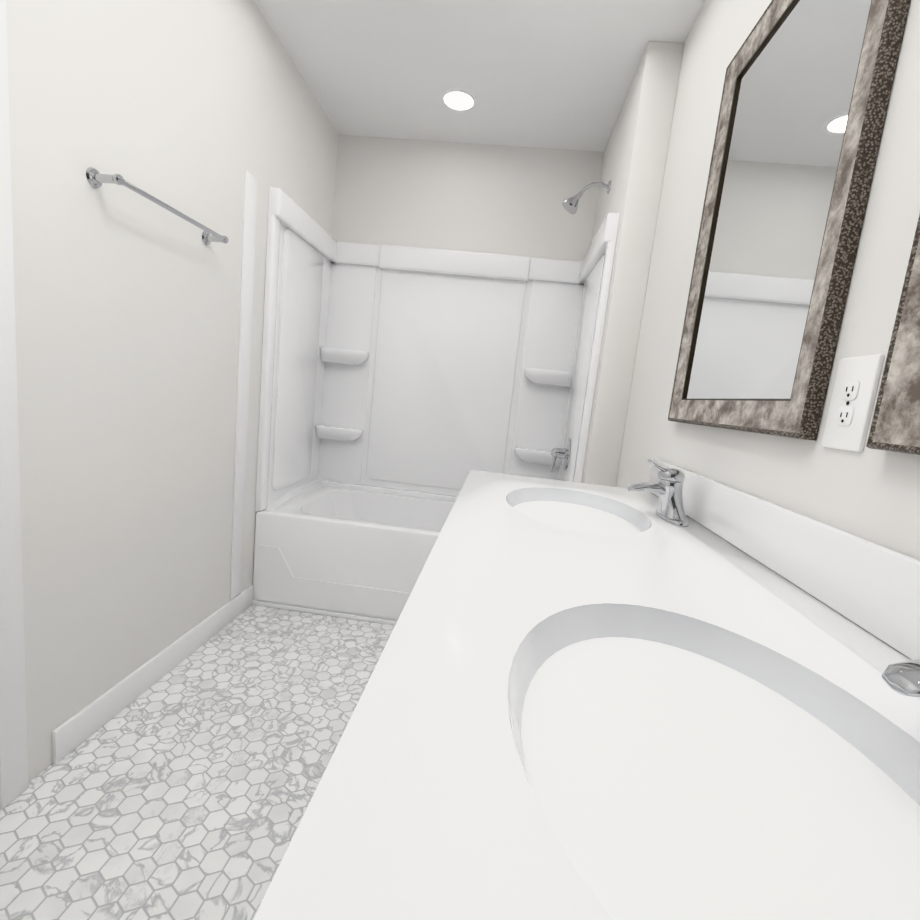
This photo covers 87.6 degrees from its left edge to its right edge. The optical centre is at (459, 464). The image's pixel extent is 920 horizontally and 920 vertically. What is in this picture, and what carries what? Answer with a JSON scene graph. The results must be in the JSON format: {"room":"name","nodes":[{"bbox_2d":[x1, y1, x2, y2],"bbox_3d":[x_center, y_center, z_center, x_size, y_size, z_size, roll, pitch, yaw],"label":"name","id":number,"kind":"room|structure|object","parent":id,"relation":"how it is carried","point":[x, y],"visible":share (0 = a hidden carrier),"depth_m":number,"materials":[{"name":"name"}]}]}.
{"room":"bathroom","nodes":[
{"label":"bathroom","id":0,"kind":"room"},
{"bbox_2d":[6,0,338,781],"bbox_3d":[-1.064,-0.416,1.119,0.100,2.550,3.974,7,8,4],"label":"wall","id":1,"kind":"structure","parent":0,"point":[128,324],"depth_m":1.46,"materials":[{"name":"paint"}]},
{"bbox_2d":[0,0,28,808],"bbox_3d":[-1.041,-0.117,0.664,0.085,2.100,0.900,7,8,4],"label":"door frame","id":2,"kind":"structure","parent":1,"relation":"attached to","point":[14,777],"depth_m":1.13,"materials":[{"name":"white paint"}]},
{"bbox_2d":[52,585,252,763],"bbox_3d":[-1.082,0.719,1.858,0.013,0.100,1.061,7,8,4],"label":"baseboard","id":3,"kind":"structure","parent":1,"relation":"attached to","point":[72,733],"depth_m":1.64,"materials":[{"name":"white paint"}]},
{"bbox_2d":[86,167,228,244],"bbox_3d":[-0.899,-0.780,1.493,0.083,0.048,0.528,7,8,4],"label":"towel rail","id":4,"kind":"object","parent":1,"relation":"attached to","point":[95,178],"visible":1,"depth_m":1.35,"materials":[{"name":"silver metal"}]},
{"bbox_2d":[230,171,257,599],"bbox_3d":[-0.948,-0.286,2.096,0.008,1.825,0.086,7,8,4],"label":"trim strip","id":5,"kind":"object","parent":1,"relation":"attached to","point":[248,252],"visible":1,"depth_m":2.08,"materials":[{"name":"white paint"}]},
{"bbox_2d":[0,605,394,919],"bbox_3d":[-0.330,0.980,1.242,1.859,0.080,3.974,7,8,4],"label":"floor","id":6,"kind":"structure","parent":0,"point":[185,789],"depth_m":1.32,"materials":[{"name":"tile"}]},
{"bbox_2d":[252,180,619,624],"bbox_3d":[-0.138,-0.368,2.549,1.520,2.235,0.791,7,8,4],"label":"bathtub","id":7,"kind":"object","parent":6,"relation":"on","point":[404,390],"visible":0.77,"depth_m":2.82,"materials":[{"name":"white plastic"}]},
{"bbox_2d":[253,458,919,919],"bbox_3d":[0.201,0.532,0.842,0.646,1.029,1.648,7,8,4],"label":"bathroom vanity","id":8,"kind":"object","parent":6,"relation":"on","point":[667,690],"visible":1,"depth_m":0.42,"materials":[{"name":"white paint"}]},
{"bbox_2d":[332,135,603,261],"bbox_3d":[-0.013,-0.576,2.962,1.659,2.550,0.100,7,8,4],"label":"wall","id":9,"kind":"structure","parent":0,"point":[487,198],"depth_m":2.77,"materials":[{"name":"paint"}]},
{"bbox_2d":[254,0,705,151],"bbox_3d":[-0.056,-1.607,0.861,1.859,0.080,3.974,7,8,4],"label":"ceiling","id":10,"kind":"structure","parent":0,"point":[556,74],"depth_m":2.06,"materials":[{"name":"paint"}]},
{"bbox_2d":[439,88,477,112],"bbox_3d":[-0.006,-1.777,2.347,0.190,0.006,0.190,7,8,4],"label":"recessed light","id":11,"kind":"object","parent":10,"relation":"in","point":[458,100],"visible":1,"depth_m":2.34,"materials":[{"name":"white paint"}]},
{"bbox_2d":[581,41,683,486],"bbox_3d":[0.698,-0.423,2.438,0.135,2.550,0.844,7,8,4],"label":"wall","id":12,"kind":"structure","parent":0,"point":[634,159],"depth_m":1.98,"materials":[{"name":"paint"}]},
{"bbox_2d":[616,0,919,559],"bbox_3d":[0.678,-0.211,0.984,0.100,2.550,3.974,7,8,4],"label":"wall","id":13,"kind":"structure","parent":0,"point":[870,494],"depth_m":0.92,"materials":[{"name":"paint"}]},
{"bbox_2d":[668,0,909,440],"bbox_3d":[0.659,-0.562,1.053,0.027,0.968,0.662,7,8,4],"label":"mirror","id":14,"kind":"object","parent":13,"relation":"attached to","point":[806,92],"visible":0.98,"depth_m":0.95,"materials":[{"name":"grey metal"}]},
{"bbox_2d":[822,354,883,451],"bbox_3d":[0.589,-0.092,0.725,0.009,0.140,0.085,7,8,4],"label":"electrical outlet","id":15,"kind":"object","parent":13,"relation":"attached to","point":[852,401],"visible":1,"depth_m":0.71,"materials":[{"name":"white plastic"}]},
{"bbox_2d":[866,214,919,454],"bbox_3d":[0.584,-0.453,0.257,0.027,0.968,0.662,7,8,4],"label":"mirror","id":16,"kind":"object","parent":13,"relation":"attached to","point":[895,425],"visible":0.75,"depth_m":0.61,"materials":[{"name":"grey metal"}]}
]}

